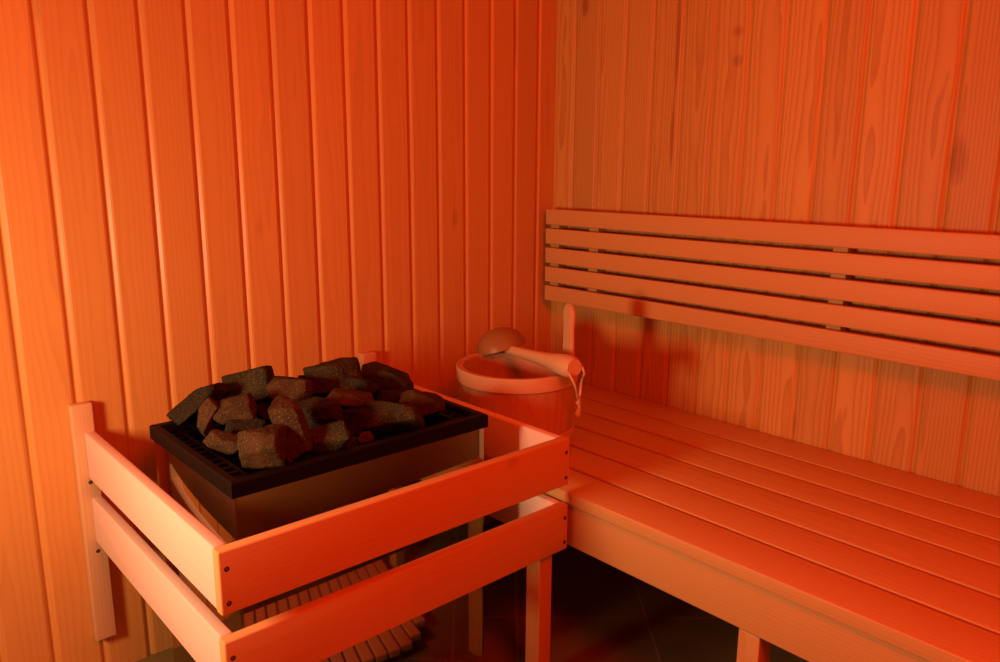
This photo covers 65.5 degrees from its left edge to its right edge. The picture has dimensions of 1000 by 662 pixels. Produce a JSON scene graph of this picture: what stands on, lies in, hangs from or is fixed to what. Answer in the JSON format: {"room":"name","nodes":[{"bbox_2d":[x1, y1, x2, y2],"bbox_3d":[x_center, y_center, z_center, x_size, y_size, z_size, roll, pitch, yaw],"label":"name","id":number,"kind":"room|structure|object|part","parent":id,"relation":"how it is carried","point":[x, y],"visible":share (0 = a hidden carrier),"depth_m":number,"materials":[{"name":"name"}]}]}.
{"room":"spa","nodes":[
{"label":"spa","id":0,"kind":"room"},
{"bbox_2d":[0,0,556,661],"bbox_3d":[-0.695,-0.318,1.720,2.300,2.150,0.030,-10,16,-41],"label":"wall","id":1,"kind":"structure","parent":0,"point":[194,194],"depth_m":1.77,"materials":[{"name":"brown wood"}]},
{"bbox_2d":[135,520,807,661],"bbox_3d":[0.179,0.953,0.988,2.360,0.030,2.660,-10,16,-41],"label":"floor","id":2,"kind":"structure","parent":0,"point":[600,612],"depth_m":1.96,"materials":[{"name":"brown tile"}]},
{"bbox_2d":[68,351,568,661],"bbox_3d":[-0.378,0.468,1.667,0.759,0.636,0.717,-10,16,-41],"label":"guard","id":3,"kind":"object","parent":2,"relation":"on","point":[528,462],"visible":0.81,"depth_m":1.38,"materials":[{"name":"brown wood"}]},
{"bbox_3d":[-0.875,0.414,1.673,0.042,0.539,0.025,-10,16,-41],"label":"wall post","id":4,"kind":"part","parent":3,"relation":"part of","materials":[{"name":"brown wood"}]},
{"bbox_3d":[-0.635,0.312,1.395,0.021,0.102,0.669,-10,16,-41],"label":"rail","id":5,"kind":"part","parent":3,"relation":"part of","materials":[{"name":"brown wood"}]},
{"bbox_3d":[-0.636,0.454,1.424,0.021,0.102,0.669,-10,16,-41],"label":"rail","id":6,"kind":"part","parent":3,"relation":"part of","materials":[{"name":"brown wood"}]},
{"bbox_3d":[-0.356,0.321,2.131,0.042,0.539,0.025,-10,16,-41],"label":"wall post","id":7,"kind":"part","parent":3,"relation":"part of","materials":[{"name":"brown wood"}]},
{"bbox_3d":[-0.138,0.318,1.378,0.741,0.102,0.021,-10,16,-41],"label":"rail","id":8,"kind":"part","parent":3,"relation":"part of","materials":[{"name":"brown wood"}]},
{"bbox_3d":[-0.139,0.460,1.408,0.741,0.102,0.021,-10,16,-41],"label":"rail","id":9,"kind":"part","parent":3,"relation":"part of","materials":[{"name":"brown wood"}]},
{"bbox_3d":[-0.103,0.217,1.864,0.021,0.102,0.669,-10,16,-41],"label":"rail","id":10,"kind":"part","parent":3,"relation":"part of","materials":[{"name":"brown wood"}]},
{"bbox_3d":[-0.104,0.358,1.894,0.021,0.102,0.669,-10,16,-41],"label":"rail","id":11,"kind":"part","parent":3,"relation":"part of","materials":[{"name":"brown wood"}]},
{"bbox_3d":[0.084,0.593,1.684,0.038,0.389,0.040,-10,16,-41],"label":"leg","id":12,"kind":"part","parent":3,"relation":"part of","materials":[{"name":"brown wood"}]},
{"bbox_2d":[149,388,487,661],"bbox_3d":[-0.356,0.483,1.622,0.544,0.625,0.384,-10,16,-41],"label":"heater","id":13,"kind":"object","parent":2,"relation":"on","point":[234,502],"visible":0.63,"depth_m":1.45,"materials":[{"name":"silver metal"}]},
{"bbox_2d":[166,383,232,425],"bbox_3d":[-0.603,0.143,1.550,0.122,0.091,0.084,0,12,-3],"label":"stone","id":14,"kind":"object","parent":13,"relation":"on","point":[185,412],"visible":0.72,"depth_m":1.52,"materials":[{"name":"stone"}]},
{"bbox_2d":[197,397,218,436],"bbox_3d":[-0.559,0.168,1.490,0.044,0.084,0.056,-4,13,-20],"label":"stone","id":15,"kind":"object","parent":13,"relation":"on","point":[209,407],"visible":0.91,"depth_m":1.47,"materials":[{"name":"brown stone"}]},
{"bbox_2d":[203,429,237,454],"bbox_3d":[-0.504,0.203,1.424,0.075,0.044,0.045,0,12,-4],"label":"stone","id":16,"kind":"object","parent":13,"relation":"on","point":[225,442],"visible":0.85,"depth_m":1.41,"materials":[{"name":"brown stone"}]},
{"bbox_2d":[224,417,265,433],"bbox_3d":[-0.487,0.189,1.492,0.073,0.054,0.052,1,12,4],"label":"stone","id":17,"kind":"object","parent":13,"relation":"on","point":[234,426],"visible":0.55,"depth_m":1.47,"materials":[{"name":"stone"}]},
{"bbox_2d":[213,393,256,424],"bbox_3d":[-0.512,0.150,1.504,0.083,0.064,0.070,-2,12,-11],"label":"stone","id":18,"kind":"object","parent":17,"relation":"on","point":[243,406],"visible":0.87,"depth_m":1.48,"materials":[{"name":"brown stone"}]},
{"bbox_2d":[221,365,273,402],"bbox_3d":[-0.521,0.110,1.622,0.113,0.088,0.093,0,12,0],"label":"stone","id":19,"kind":"object","parent":13,"relation":"on","point":[254,381],"visible":0.54,"depth_m":1.58,"materials":[{"name":"stone"}]},
{"bbox_2d":[237,424,286,468],"bbox_3d":[-0.413,0.205,1.353,0.080,0.078,0.072,-1,12,-8],"label":"stone","id":20,"kind":"object","parent":13,"relation":"on","point":[261,447],"visible":1,"depth_m":1.33,"materials":[{"name":"brown stone"}]},
{"bbox_2d":[256,400,270,419],"bbox_3d":[-0.487,0.162,1.617,0.051,0.048,0.038,-2,12,-9],"label":"stone","id":21,"kind":"object","parent":13,"relation":"on","point":[262,407],"visible":0.51,"depth_m":1.60,"materials":[{"name":"stone"}]},
{"bbox_2d":[266,376,313,402],"bbox_3d":[-0.436,0.127,1.596,0.102,0.070,0.083,0,12,-3],"label":"stone","id":22,"kind":"object","parent":13,"relation":"on","point":[299,389],"visible":0.76,"depth_m":1.57,"materials":[{"name":"brown stone"}]},
{"bbox_2d":[285,454,316,461],"bbox_3d":[-0.369,0.225,1.435,0.063,0.040,0.047,1,12,2],"label":"stone","id":23,"kind":"object","parent":13,"relation":"on","point":[307,455],"visible":0.08,"depth_m":1.43,"materials":[{"name":"black stone"}]},
{"bbox_2d":[268,395,313,462],"bbox_3d":[-0.376,0.185,1.412,0.079,0.121,0.081,1,12,3],"label":"stone","id":24,"kind":"object","parent":23,"relation":"on","point":[284,410],"visible":0.8,"depth_m":1.37,"materials":[{"name":"brown stone"}]},
{"bbox_2d":[308,420,351,453],"bbox_3d":[-0.313,0.193,1.431,0.083,0.065,0.060,0,12,0],"label":"stone","id":25,"kind":"object","parent":13,"relation":"on","point":[329,437],"visible":0.88,"depth_m":1.41,"materials":[{"name":"stone"}]},
{"bbox_2d":[339,436,358,449],"bbox_3d":[-0.294,0.215,1.477,0.052,0.034,0.036,2,12,8],"label":"stone","id":26,"kind":"object","parent":13,"relation":"on","point":[353,440],"visible":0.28,"depth_m":1.47,"materials":[{"name":"brown stone"}]},
{"bbox_2d":[342,408,368,435],"bbox_3d":[-0.290,0.183,1.550,0.079,0.064,0.056,4,12,17],"label":"stone","id":27,"kind":"object","parent":13,"relation":"on","point":[354,418],"visible":0.59,"depth_m":1.52,"materials":[{"name":"stone"}]},
{"bbox_2d":[298,396,344,428],"bbox_3d":[-0.351,0.164,1.522,0.094,0.064,0.070,-1,12,-9],"label":"stone","id":28,"kind":"object","parent":27,"relation":"on","point":[318,411],"visible":0.71,"depth_m":1.50,"materials":[{"name":"stone"}]},
{"bbox_2d":[326,388,373,408],"bbox_3d":[-0.309,0.138,1.582,0.109,0.049,0.088,0,12,-1],"label":"stone","id":29,"kind":"object","parent":27,"relation":"on","point":[347,398],"visible":0.64,"depth_m":1.55,"materials":[{"name":"brown stone"}]},
{"bbox_2d":[345,376,380,394],"bbox_3d":[-0.305,0.119,1.685,0.093,0.052,0.076,-3,12,-13],"label":"stone","id":30,"kind":"object","parent":13,"relation":"on","point":[360,384],"visible":0.63,"depth_m":1.66,"materials":[{"name":"stone"}]},
{"bbox_2d":[358,431,373,442],"bbox_3d":[-0.251,0.201,1.470,0.027,0.024,0.025,2,12,10],"label":"stone","id":31,"kind":"object","parent":13,"relation":"on","point":[364,437],"visible":1,"depth_m":1.46,"materials":[{"name":"brown stone"}]},
{"bbox_2d":[361,361,413,391],"bbox_3d":[-0.258,0.112,1.781,0.123,0.073,0.091,1,12,2],"label":"stone","id":32,"kind":"object","parent":13,"relation":"on","point":[387,377],"visible":0.84,"depth_m":1.74,"materials":[{"name":"stone"}]},
{"bbox_2d":[376,389,402,402],"bbox_3d":[-0.241,0.150,1.702,0.066,0.044,0.055,1,12,1],"label":"stone","id":33,"kind":"object","parent":13,"relation":"on","point":[391,395],"visible":0.58,"depth_m":1.68,"materials":[{"name":"stone"}]},
{"bbox_2d":[362,401,423,431],"bbox_3d":[-0.215,0.165,1.547,0.127,0.069,0.084,0,12,0],"label":"stone","id":34,"kind":"object","parent":13,"relation":"on","point":[384,416],"visible":0.94,"depth_m":1.51,"materials":[{"name":"stone"}]},
{"bbox_2d":[398,389,444,417],"bbox_3d":[-0.168,0.149,1.616,0.106,0.068,0.098,-1,12,-6],"label":"stone","id":35,"kind":"object","parent":13,"relation":"on","point":[429,404],"visible":0.8,"depth_m":1.58,"materials":[{"name":"brown stone"}]},
{"bbox_3d":[-0.418,0.115,1.696,0.048,0.045,0.054,-10,16,-41],"label":"stone","id":36,"kind":"object","parent":13,"relation":"on","visible":0},
{"bbox_2d":[303,357,362,394],"bbox_3d":[-0.355,0.102,1.693,0.130,0.080,0.091,1,12,2],"label":"stone","id":37,"kind":"object","parent":36,"relation":"on","point":[326,376],"visible":0.75,"depth_m":1.65,"materials":[{"name":"stone"}]},
{"bbox_2d":[454,382,999,661],"bbox_3d":[0.737,0.598,1.527,0.665,0.450,2.447,-10,16,-41],"label":"bench","id":38,"kind":"object","parent":2,"relation":"on","point":[815,554],"visible":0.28,"depth_m":1.49,"materials":[{"name":"brown wood"}]},
{"bbox_2d":[456,303,577,442],"bbox_3d":[0.043,0.103,1.949,0.305,0.338,0.305,-10,16,-41],"label":"wooden bucket","id":39,"kind":"object","parent":38,"relation":"on","point":[502,383],"visible":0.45,"depth_m":1.85,"materials":[{"name":"brown wood"}]},
{"bbox_2d":[476,327,584,417],"bbox_3d":[0.065,0.097,1.961,0.137,0.164,0.422,-5,13,-25],"label":"ladle","id":40,"kind":"object","parent":39,"relation":"on","point":[508,340],"visible":0.99,"depth_m":1.94,"materials":[{"name":"brown wood"}]},
{"bbox_2d":[476,327,526,355],"bbox_3d":[0.004,0.029,2.079,0.137,0.080,0.134,-10,16,-41],"label":"bowl","id":41,"kind":"object","parent":40,"relation":"on","point":[506,339],"depth_m":2.03,"materials":[{"name":"brown wood"}]},
{"bbox_3d":[0.089,0.060,1.915,0.053,0.054,0.307,-7,14,-33],"label":"handle","id":42,"kind":"part","parent":40,"relation":"part of","materials":[{"name":"brown wood"}]},
{"bbox_3d":[0.451,0.685,1.408,0.044,0.326,0.042,-10,16,-41],"label":"leg","id":43,"kind":"part","parent":38,"relation":"part of","materials":[{"name":"brown wood"}]},
{"bbox_2d":[550,0,999,496],"bbox_3d":[1.051,-0.269,1.528,0.030,2.150,2.600,-10,16,-41],"label":"wall","id":44,"kind":"structure","parent":0,"point":[858,113],"depth_m":1.89,"materials":[{"name":"brown wood"}]},
{"bbox_2d":[545,209,999,380],"bbox_3d":[0.941,-0.063,1.625,0.060,0.287,2.324,-10,16,-41],"label":"backrest","id":45,"kind":"object","parent":44,"relation":"attached to","point":[842,262],"visible":1,"depth_m":1.84,"materials":[{"name":"brown wood"}]}
]}

